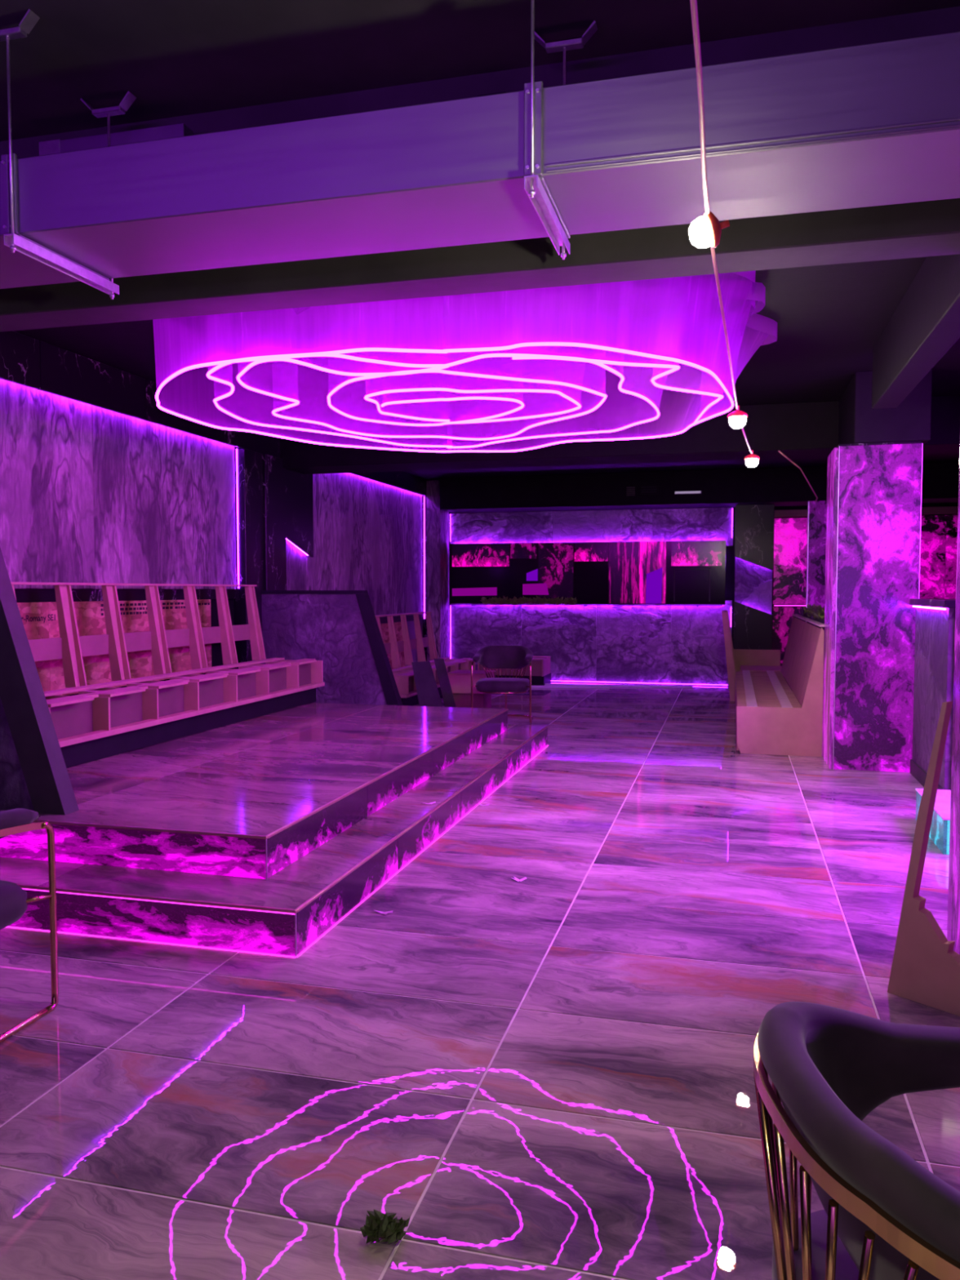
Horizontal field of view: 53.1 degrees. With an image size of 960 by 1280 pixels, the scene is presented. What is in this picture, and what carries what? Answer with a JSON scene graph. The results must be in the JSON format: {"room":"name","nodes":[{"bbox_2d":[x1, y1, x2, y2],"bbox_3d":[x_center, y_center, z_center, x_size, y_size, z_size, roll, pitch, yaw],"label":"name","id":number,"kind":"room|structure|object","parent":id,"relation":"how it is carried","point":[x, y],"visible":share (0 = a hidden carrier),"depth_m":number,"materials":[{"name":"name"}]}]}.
{"room":"entertainment venue","nodes":[
{"label":"entertainment venue","id":0,"kind":"room"},
{"bbox_2d":[0,330,427,695],"bbox_3d":[-3.172,-0.705,6.854,0.370,3.600,18.900,1,3,15],"label":"wall","id":1,"kind":"structure","parent":0,"point":[100,482],"depth_m":8.33,"materials":[{"name":"black paint"},{"name":"wood veneer"},{"name":"black marble"}]},
{"bbox_2d":[0,681,959,1279],"bbox_3d":[1.187,1.208,5.871,9.250,0.121,19.025,1,3,15],"label":"floor","id":2,"kind":"structure","parent":0,"point":[549,1073],"depth_m":3.07,"materials":[{"name":"tile"}]},
{"bbox_2d":[0,808,58,1043],"bbox_3d":[-1.861,0.881,3.101,0.663,0.820,0.629,1,3,15],"label":"tub chair","id":3,"kind":"object","parent":2,"relation":"on","point":[14,900],"visible":1,"depth_m":3.22,"materials":[{"name":"metal"}]},
{"bbox_2d":[0,702,548,957],"bbox_3d":[-1.496,0.913,6.752,3.006,0.380,5.366,1,3,15],"label":"platform","id":4,"kind":"object","parent":2,"relation":"on","point":[260,835],"visible":0.76,"depth_m":4.76,"materials":[{"name":"stone"}]},
{"bbox_2d":[0,547,79,814],"bbox_3d":[-2.757,0.095,4.799,1.635,1.456,0.102,1,3,15],"label":"wall","id":5,"kind":"structure","parent":4,"relation":"on","point":[34,776],"depth_m":4.63,"materials":[{"name":"stone"}]},
{"bbox_2d":[10,582,324,768],"bbox_3d":[-2.452,0.121,7.484,0.955,1.122,4.000,1,3,15],"label":"bench","id":6,"kind":"object","parent":4,"relation":"on","point":[91,650],"visible":0.85,"depth_m":7.27,"materials":[{"name":"brown wood"}]},
{"bbox_2d":[261,590,402,705],"bbox_3d":[-1.443,0.229,9.621,1.575,1.450,0.112,1,3,15],"label":"wall","id":7,"kind":"structure","parent":2,"relation":"on","point":[340,628],"depth_m":9.57,"materials":[{"name":"stone"}]},
{"bbox_2d":[374,910,393,915],"bbox_3d":[-0.438,1.223,4.306,0.090,0.013,0.050,1,3,15],"label":"paper scrap","id":8,"kind":"object","parent":2,"relation":"on","point":[380,912],"visible":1,"depth_m":4.31,"materials":[{"name":"paper"}]},
{"bbox_2d":[360,1209,410,1244],"bbox_3d":[-0.213,1.310,2.149,0.099,0.060,0.094,1,3,15],"label":"leaf sprig","id":9,"kind":"object","parent":2,"relation":"on","point":[379,1224],"visible":1,"depth_m":2.14,"materials":[{"name":"green plant"}]},
{"bbox_2d":[375,611,475,706],"bbox_3d":[-0.909,0.199,13.371,0.955,1.122,3.450,1,3,15],"label":"bench","id":10,"kind":"object","parent":2,"relation":"on","point":[393,630],"visible":0.49,"depth_m":13.48,"materials":[{"name":"brown wood"}]},
{"bbox_2d":[411,661,443,706],"bbox_3d":[-0.629,0.566,11.308,0.209,0.619,0.572,-2,3,-31],"label":"leaning board","id":11,"kind":"object","parent":2,"relation":"on","point":[428,693],"visible":0.82,"depth_m":11.33,"materials":[{"name":"wood"}]},
{"bbox_2d":[426,480,448,661],"bbox_3d":[-0.669,-0.928,15.346,0.220,3.170,0.500,1,3,15],"label":"column","id":12,"kind":"structure","parent":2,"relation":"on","point":[437,520],"depth_m":15.12,"materials":[{"name":"paint"}]},
{"bbox_2d":[433,658,456,706],"bbox_3d":[-0.410,0.549,11.415,0.104,0.637,0.437,-2,3,-31],"label":"leaning board","id":13,"kind":"object","parent":2,"relation":"on","point":[445,686],"visible":0.82,"depth_m":11.42,"materials":[{"name":"wood"}]},
{"bbox_2d":[447,670,495,708],"bbox_3d":[-0.108,0.618,11.707,0.490,0.458,0.500,1,3,15],"label":"crate","id":14,"kind":"object","parent":2,"relation":"on","point":[460,680],"visible":0.68,"depth_m":11.51,"materials":[{"name":"beige wood"}]},
{"bbox_2d":[471,645,533,723],"bbox_3d":[0.266,0.485,10.775,0.663,0.820,0.629,0,3,7],"label":"tub chair","id":15,"kind":"object","parent":2,"relation":"on","point":[492,657],"visible":0.91,"depth_m":10.86,"materials":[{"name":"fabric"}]},
{"bbox_2d":[477,655,551,685],"bbox_3d":[0.535,0.470,14.941,1.050,0.420,0.710,1,3,15],"label":"bench","id":16,"kind":"object","parent":2,"relation":"on","point":[540,666],"visible":0.41,"depth_m":14.64,"materials":[{"name":"brown wood"}]},
{"bbox_2d":[511,876,526,881],"bbox_3d":[0.194,1.197,4.808,0.079,0.013,0.050,1,3,15],"label":"paper scrap","id":17,"kind":"object","parent":2,"relation":"on","point":[525,877],"visible":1,"depth_m":4.80,"materials":[{"name":"paper"}]},
{"bbox_2d":[531,685,609,688],"bbox_3d":[1.107,0.697,14.316,1.638,0.030,0.070,0,3,2],"label":"trim strip","id":18,"kind":"object","parent":2,"relation":"on","point":[532,686],"visible":0.64,"depth_m":14.30,"materials":[{"name":"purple plastic"}]},
{"bbox_2d":[544,683,693,688],"bbox_3d":[1.855,0.687,14.507,2.658,0.030,0.070,1,3,10],"label":"trim strip","id":19,"kind":"object","parent":2,"relation":"on","point":[546,684],"visible":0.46,"depth_m":14.44,"materials":[{"name":"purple plastic"}]},
{"bbox_2d":[721,610,783,701],"bbox_3d":[3.685,0.192,13.002,0.800,1.175,1.070,1,3,15],"label":"bench","id":20,"kind":"object","parent":2,"relation":"on","point":[737,660],"visible":0.63,"depth_m":13.12,"materials":[{"name":"brown wood"}]},
{"bbox_2d":[735,613,824,756],"bbox_3d":[3.159,0.339,10.394,0.750,1.150,4.050,1,3,15],"label":"slatted bench","id":21,"kind":"object","parent":2,"relation":"on","point":[774,718],"visible":1,"depth_m":8.53,"materials":[{"name":"brown wood"}]},
{"bbox_2d":[803,602,824,629],"bbox_3d":[3.498,0.279,9.913,0.220,1.319,2.900,1,3,15],"label":"planter","id":22,"kind":"object","parent":21,"relation":"on","point":[816,613],"visible":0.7,"depth_m":9.79,"materials":[{"name":"green plant"}]},
{"bbox_2d":[805,500,826,693],"bbox_3d":[4.230,-0.406,11.544,0.582,2.520,0.110,1,3,15],"label":"column","id":23,"kind":"structure","parent":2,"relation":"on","point":[816,511],"depth_m":11.52,"materials":[{"name":"stone"}]},
{"bbox_2d":[753,1001,959,1279],"bbox_3d":[0.698,0.975,1.292,0.629,0.820,0.663,0,3,0],"label":"tub chair","id":24,"kind":"object","parent":2,"relation":"on","point":[885,1215],"visible":1,"depth_m":1.25,"materials":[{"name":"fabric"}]},
{"bbox_2d":[822,440,923,772],"bbox_3d":[3.235,-0.272,7.969,0.645,2.620,0.655,1,3,15],"label":"pillar","id":25,"kind":"structure","parent":2,"relation":"on","point":[873,519],"depth_m":7.67,"materials":[{"name":"black stone"}]},
{"bbox_2d":[838,368,932,444],"bbox_3d":[3.395,-1.871,8.121,0.560,0.560,1.200,1,3,15],"label":"pillar","id":26,"kind":"structure","parent":25,"relation":"on","point":[910,421],"depth_m":7.57,"materials":[{"name":"black paint"}]},
{"bbox_2d":[887,701,959,1016],"bbox_3d":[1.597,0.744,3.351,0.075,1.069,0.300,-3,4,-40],"label":"bench","id":27,"kind":"object","parent":2,"relation":"on","point":[925,970],"visible":1,"depth_m":3.36,"materials":[{"name":"brown wood"}]},
{"bbox_2d":[909,598,955,790],"bbox_3d":[3.539,0.402,6.904,0.645,1.385,1.295,1,3,15],"label":"counter","id":28,"kind":"object","parent":2,"relation":"on","point":[935,624],"depth_m":6.92,"materials":[{"name":"stone"}]},
{"bbox_2d":[909,598,955,608],"bbox_3d":[3.539,-0.265,6.870,0.645,0.050,1.295,1,3,15],"label":"countertop","id":29,"kind":"structure","parent":28,"relation":"on","point":[936,602],"depth_m":6.79,"materials":[{"name":"black stone"}]},
{"bbox_2d":[915,788,951,854],"bbox_3d":[2.777,1.060,5.640,0.270,0.200,0.830,1,3,15],"label":"plinth","id":30,"kind":"object","parent":2,"relation":"on","point":[940,831],"visible":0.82,"depth_m":5.47,"materials":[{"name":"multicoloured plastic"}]},
{"bbox_2d":[946,448,959,954],"bbox_3d":[2.107,-0.100,3.396,0.648,2.750,0.640,1,3,15],"label":"column","id":31,"kind":"structure","parent":2,"relation":"on","point":[953,898],"depth_m":3.75,"materials":[{"name":"black stone"}]},
{"bbox_2d":[0,0,959,141],"bbox_3d":[-0.252,-2.183,0.109,9.000,0.150,7.500,1,3,15],"label":"ceiling","id":32,"kind":"structure","parent":0,"point":[177,58],"depth_m":3.67,"materials":[{"name":"paint"}]},
{"bbox_2d":[0,8,136,299],"bbox_3d":[-1.659,-1.876,3.828,0.242,0.846,0.640,1,3,15],"label":"hanger","id":33,"kind":"object","parent":32,"relation":"hanging from","point":[15,242],"visible":0.97,"depth_m":3.69,"materials":[{"name":"metal"}]},
{"bbox_2d":[0,6,959,332],"bbox_3d":[0.729,-1.977,3.863,9.000,0.950,0.250,1,3,15],"label":"beam","id":34,"kind":"structure","parent":32,"relation":"attached to","point":[928,228],"depth_m":3.93,"materials":[{"name":"concrete"}]},
{"bbox_2d":[39,123,193,155],"bbox_3d":[-1.607,-2.146,4.271,0.730,0.165,0.129,1,3,15],"label":"cable tray","id":35,"kind":"object","parent":34,"relation":"attached to","point":[55,146],"visible":0.27,"depth_m":4.20,"materials":[{"name":"metal"}]},
{"bbox_2d":[477,91,506,96],"bbox_3d":[-0.473,-1.955,4.012,1.200,0.490,0.072,1,3,15],"label":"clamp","id":36,"kind":"object","parent":34,"relation":"attached to","point":[504,91],"visible":0.02,"depth_m":3.85,"materials":[{"name":"metal"}]},
{"bbox_2d":[524,0,597,259],"bbox_3d":[0.241,-1.850,3.330,0.242,0.846,0.640,1,3,15],"label":"hanger","id":37,"kind":"object","parent":32,"relation":"hanging from","point":[534,188],"visible":0.97,"depth_m":3.33,"materials":[{"name":"metal"}]},
{"bbox_2d":[0,31,959,288],"bbox_3d":[0.204,-1.642,3.337,7.932,0.299,0.566,1,3,15],"label":"air duct","id":38,"kind":"object","parent":37,"relation":"hanging from","point":[877,123],"visible":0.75,"depth_m":3.21,"materials":[{"name":"metal"}]},
{"bbox_2d":[688,0,759,467],"bbox_3d":[0.546,-1.068,2.247,0.166,0.129,9.994,1,3,16],"label":"string","id":39,"kind":"object","parent":32,"relation":"hanging from","point":[705,231],"visible":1,"depth_m":2.51,"materials":[{"name":"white plastic"}]},
{"bbox_2d":[720,219,729,229],"bbox_3d":[0.644,-1.095,2.531,0.029,0.025,0.018,0,3,7],"label":"socket","id":40,"kind":"object","parent":39,"relation":"attached to","point":[726,224],"depth_m":2.52,"materials":[{"name":"red plastic"}]},
{"bbox_2d":[13,256,959,480],"bbox_3d":[2.176,-2.326,9.365,9.000,0.220,11.170,1,3,15],"label":"ceiling","id":41,"kind":"structure","parent":0,"point":[830,319],"depth_m":6.82,"materials":[{"name":"black paint"}]},
{"bbox_2d":[152,270,777,452],"bbox_3d":[-0.051,-1.739,6.110,3.759,0.597,3.417,1,3,15],"label":"chandelier","id":42,"kind":"object","parent":41,"relation":"hanging from","point":[465,320],"visible":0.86,"depth_m":5.85,"materials":[{"name":"purple fabric"}]},
{"bbox_2d":[280,395,959,474],"bbox_3d":[2.173,-2.001,9.367,9.000,0.430,0.600,1,3,15],"label":"beam","id":43,"kind":"structure","parent":41,"relation":"attached to","point":[811,428],"depth_m":9.27,"materials":[{"name":"black paint"}]},
{"bbox_2d":[777,450,817,502],"bbox_3d":[3.454,-1.696,10.161,0.152,0.254,2.857,1,3,26],"label":"cable","id":44,"kind":"object","parent":43,"relation":"hanging from","point":[780,451],"visible":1,"depth_m":9.27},
{"bbox_2d":[440,462,959,513],"bbox_3d":[3.629,-2.222,14.124,8.600,0.480,0.750,1,3,15],"label":"beam","id":45,"kind":"structure","parent":41,"relation":"attached to","point":[778,486],"depth_m":14.04,"materials":[{"name":"black paint"}]},
{"bbox_2d":[626,485,635,496],"bbox_3d":[2.215,-2.185,14.093,0.140,0.150,0.029,1,3,15],"label":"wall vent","id":46,"kind":"object","parent":45,"relation":"attached to","point":[630,490],"visible":1,"depth_m":14.08,"materials":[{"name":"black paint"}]},
{"bbox_2d":[674,490,701,493],"bbox_3d":[3.007,-2.134,13.884,0.380,0.040,0.038,1,3,15],"label":"wall lamp","id":47,"kind":"object","parent":45,"relation":"attached to","point":[686,491],"visible":1,"depth_m":13.87,"materials":[{"name":"white plastic"}]},
{"bbox_2d":[871,253,959,408],"bbox_3d":[2.472,-1.789,5.257,0.170,0.430,3.310,1,3,15],"label":"ceiling beam","id":48,"kind":"structure","parent":41,"relation":"attached to","point":[925,324],"depth_m":5.29,"materials":[{"name":"black paint"}]},
{"bbox_2d":[448,504,774,685],"bbox_3d":[1.762,-0.975,14.995,5.380,3.300,0.640,1,3,15],"label":"wall","id":49,"kind":"structure","parent":0,"point":[667,645],"depth_m":14.89,"materials":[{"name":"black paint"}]},
{"bbox_2d":[449,604,722,606],"bbox_3d":[1.589,-0.539,14.907,4.220,0.029,0.260,1,3,15],"label":"wall shelf","id":50,"kind":"object","parent":49,"relation":"attached to","point":[584,605],"visible":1,"depth_m":14.74,"materials":[{"name":"black stone"}]},
{"bbox_2d":[480,595,577,604],"bbox_3d":[0.753,-0.624,15.056,1.553,0.156,0.201,1,3,15],"label":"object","id":51,"kind":"object","parent":50,"relation":"on","point":[538,600],"visible":1,"depth_m":15.03,"materials":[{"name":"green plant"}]},
{"bbox_2d":[449,540,725,604],"bbox_3d":[1.599,-1.036,14.919,4.300,0.960,0.053,1,3,15],"label":"wall mirror","id":52,"kind":"object","parent":49,"relation":"attached to","point":[634,572],"visible":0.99,"depth_m":14.85,"materials":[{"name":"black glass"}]},
{"bbox_2d":[772,502,958,685],"bbox_3d":[6.260,-0.934,14.208,3.720,3.300,0.280,1,3,15],"label":"wall","id":53,"kind":"structure","parent":0,"point":[939,522],"depth_m":14.46,"materials":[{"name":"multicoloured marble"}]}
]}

